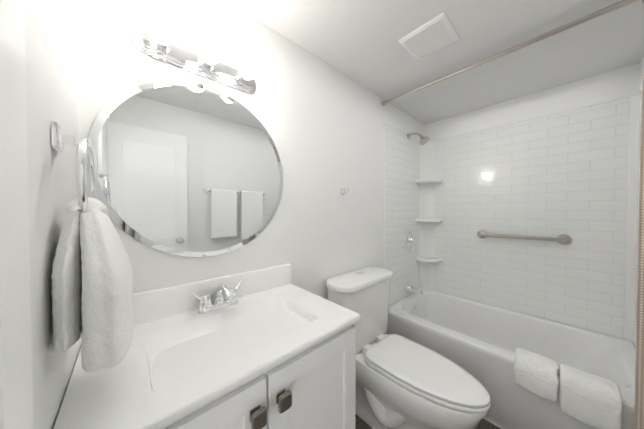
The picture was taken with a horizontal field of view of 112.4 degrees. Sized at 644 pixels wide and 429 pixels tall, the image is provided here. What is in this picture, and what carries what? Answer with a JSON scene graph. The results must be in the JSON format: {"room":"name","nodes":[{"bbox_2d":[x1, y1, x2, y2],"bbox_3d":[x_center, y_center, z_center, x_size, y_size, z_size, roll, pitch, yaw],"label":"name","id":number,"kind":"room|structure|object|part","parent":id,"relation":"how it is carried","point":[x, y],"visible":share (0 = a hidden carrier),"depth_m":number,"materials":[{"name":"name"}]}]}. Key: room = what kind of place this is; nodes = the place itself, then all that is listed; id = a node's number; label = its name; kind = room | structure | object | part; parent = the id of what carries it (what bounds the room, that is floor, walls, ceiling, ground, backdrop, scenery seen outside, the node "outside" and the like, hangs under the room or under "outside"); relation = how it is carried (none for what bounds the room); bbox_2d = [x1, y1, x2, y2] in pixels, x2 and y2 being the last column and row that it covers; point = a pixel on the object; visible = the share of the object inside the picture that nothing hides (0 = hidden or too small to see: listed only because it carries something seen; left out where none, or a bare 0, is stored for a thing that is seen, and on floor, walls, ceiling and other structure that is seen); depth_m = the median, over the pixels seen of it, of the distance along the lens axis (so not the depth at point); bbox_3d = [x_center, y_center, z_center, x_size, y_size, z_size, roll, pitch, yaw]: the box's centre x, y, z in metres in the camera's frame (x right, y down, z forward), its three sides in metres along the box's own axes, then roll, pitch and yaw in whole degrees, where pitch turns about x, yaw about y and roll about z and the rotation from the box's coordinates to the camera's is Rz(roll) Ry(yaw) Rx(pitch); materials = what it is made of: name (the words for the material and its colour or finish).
{"room":"bathroom","nodes":[
{"label":"bathroom","id":0,"kind":"room"},
{"bbox_2d":[24,0,81,428],"bbox_3d":[-0.605,0.174,0.416,0.120,2.300,0.660,-1,1,-42],"label":"wall","id":1,"kind":"structure","parent":0,"point":[51,56],"depth_m":0.41,"materials":[{"name":"white paint"}]},
{"bbox_2d":[0,0,33,428],"bbox_3d":[-0.169,0.271,-0.064,0.156,2.120,0.798,-1,1,-42],"label":"door frame","id":2,"kind":"structure","parent":1,"relation":"attached to","point":[16,397],"depth_m":0.24,"materials":[{"name":"white paint"}]},
{"bbox_2d":[51,121,133,371],"bbox_3d":[-0.504,0.059,0.482,0.120,0.496,0.236,-1,1,-42],"label":"towel ring","id":3,"kind":"object","parent":1,"relation":"attached to","point":[92,291],"visible":1,"depth_m":0.42,"materials":[{"name":"white fabric"}]},
{"bbox_2d":[51,198,133,371],"bbox_3d":[-0.503,0.134,0.484,0.118,0.345,0.236,-1,1,-42],"label":"hand towel","id":4,"kind":"object","parent":3,"relation":"hanging from","point":[92,299],"depth_m":0.42,"materials":[{"name":"white fabric"}]},
{"bbox_2d":[77,0,423,305],"bbox_3d":[0.147,0.154,1.602,2.828,2.300,0.109,-1,1,-42],"label":"wall","id":5,"kind":"structure","parent":0,"point":[322,122],"depth_m":1.00,"materials":[{"name":"white paint"}]},
{"bbox_3d":[-0.492,-0.187,0.949,0.744,0.744,0.006,-1,1,-42],"label":"round mirror","id":6,"kind":"part","parent":5,"relation":"part of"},
{"bbox_2d":[131,18,256,93],"bbox_3d":[-0.461,-0.637,0.877,0.470,0.092,0.147,-1,1,-42],"label":"sconce","id":7,"kind":"object","parent":5,"relation":"attached to","point":[157,43],"visible":1,"depth_m":0.85,"materials":[{"name":"silver metal"}]},
{"bbox_2d":[342,188,348,194],"bbox_3d":[0.169,-0.164,1.516,0.028,0.047,0.057,-1,1,-42],"label":"robe hook","id":8,"kind":"object","parent":5,"relation":"attached to","point":[343,192],"visible":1,"depth_m":1.52,"materials":[{"name":"silver metal"}]},
{"bbox_2d":[383,123,419,305],"bbox_3d":[0.811,0.018,2.133,0.730,1.632,0.008,-1,1,-42],"label":"wall","id":9,"kind":"structure","parent":5,"relation":"attached to","point":[401,190],"depth_m":2.08,"materials":[{"name":"tile"}]},
{"bbox_2d":[404,231,414,249],"bbox_3d":[0.899,0.262,2.169,0.176,0.190,0.066,-1,1,-42],"label":"shower valve","id":10,"kind":"object","parent":9,"relation":"attached to","point":[409,239],"visible":1,"depth_m":2.15,"materials":[{"name":"silver metal"}]},
{"bbox_2d":[405,284,422,294],"bbox_3d":[0.916,0.732,2.127,0.064,0.083,0.162,-1,1,-42],"label":"tub spout","id":11,"kind":"object","parent":9,"relation":"attached to","point":[413,289],"visible":1,"depth_m":2.11,"materials":[{"name":"silver metal"}]},
{"bbox_2d":[407,133,428,144],"bbox_3d":[0.938,-0.744,2.102,0.092,0.150,0.200,-1,1,-42],"label":"shower head","id":12,"kind":"object","parent":9,"relation":"attached to","point":[424,140],"visible":1,"depth_m":2.07},
{"bbox_2d":[355,414,500,428],"bbox_3d":[0.203,1.344,0.680,4.008,0.050,1.580,-1,1,-42],"label":"floor","id":13,"kind":"structure","parent":0,"point":[360,423],"depth_m":1.34,"materials":[{"name":"plastic"}]},
{"bbox_2d":[52,264,360,428],"bbox_3d":[-0.304,0.800,0.780,0.799,1.034,0.535,-1,1,-42],"label":"bathroom vanity","id":14,"kind":"object","parent":13,"relation":"on","point":[273,347],"visible":0.98,"depth_m":0.68,"materials":[{"name":"white paint"}]},
{"bbox_2d":[326,267,490,428],"bbox_3d":[0.475,0.863,1.283,0.575,0.894,0.836,-1,1,-42],"label":"toilet","id":15,"kind":"object","parent":13,"relation":"on","point":[402,382],"visible":0.83,"depth_m":1.22,"materials":[{"name":"white ceramic"}]},
{"bbox_2d":[385,289,635,428],"bbox_3d":[1.307,1.073,1.674,0.828,0.460,1.376,-1,1,-42],"label":"bathtub","id":16,"kind":"object","parent":13,"relation":"on","point":[480,342],"visible":0.73,"depth_m":1.52,"materials":[{"name":"white ceramic"}]},
{"bbox_2d":[227,0,643,124],"bbox_3d":[0.203,-1.005,0.642,4.008,0.050,1.580,-1,1,-42],"label":"ceiling","id":17,"kind":"structure","parent":0,"point":[357,41],"depth_m":1.25,"materials":[{"name":"white paint"}]},
{"bbox_2d":[398,12,458,60],"bbox_3d":[0.602,-0.982,1.217,0.240,0.014,0.242,-1,1,-42],"label":"ceiling vent","id":18,"kind":"object","parent":17,"relation":"in","point":[438,32],"visible":1,"depth_m":1.20,"materials":[{"name":"white plastic"}]},
{"bbox_2d":[424,63,639,343],"bbox_3d":[1.686,0.149,1.935,0.100,2.300,1.480,-1,1,-42],"label":"wall","id":19,"kind":"structure","parent":0,"point":[623,82],"depth_m":1.72,"materials":[{"name":"white paint"}]},
{"bbox_2d":[434,97,628,338],"bbox_3d":[1.632,0.021,1.911,0.008,1.632,1.240,-1,1,-42],"label":"wall","id":20,"kind":"structure","parent":19,"relation":"attached to","point":[555,175],"depth_m":1.74,"materials":[{"name":"tile"}]},
{"bbox_2d":[416,141,442,289],"bbox_3d":[1.145,0.017,2.302,0.205,1.628,0.205,-1,1,-42],"label":"corner shelf","id":21,"kind":"object","parent":20,"relation":"attached to","point":[426,259],"visible":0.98,"depth_m":2.37,"materials":[{"name":"white plastic"}]},
{"bbox_2d":[477,230,571,244],"bbox_3d":[1.667,0.191,1.827,0.061,0.080,0.595,-1,1,-42],"label":"grab rail","id":22,"kind":"object","parent":20,"relation":"attached to","point":[563,239],"visible":1,"depth_m":1.75,"materials":[{"name":"silver metal"}]},
{"bbox_2d":[623,94,638,341],"bbox_3d":[2.039,0.031,1.427,0.055,1.628,0.055,-1,1,-42],"label":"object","id":23,"kind":"object","parent":20,"relation":"attached to","point":[631,207],"visible":0.74,"depth_m":1.43,"materials":[{"name":"white plastic"}]},
{"bbox_2d":[639,56,643,92],"bbox_3d":[0.663,0.179,0.079,3.908,2.300,0.100,-1,1,-42],"label":"wall","id":24,"kind":"structure","parent":0,"point":[641,68],"depth_m":1.38,"materials":[{"name":"white paint"}]},
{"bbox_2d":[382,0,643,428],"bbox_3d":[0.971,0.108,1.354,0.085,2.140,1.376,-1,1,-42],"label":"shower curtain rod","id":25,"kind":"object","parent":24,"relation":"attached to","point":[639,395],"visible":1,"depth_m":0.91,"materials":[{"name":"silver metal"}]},
{"bbox_2d":[633,90,641,346],"bbox_3d":[1.753,0.034,1.136,0.790,1.632,0.008,-1,1,-42],"label":"wall","id":26,"kind":"structure","parent":24,"relation":"attached to","point":[637,223],"depth_m":1.38,"materials":[{"name":"tile"}]}
]}

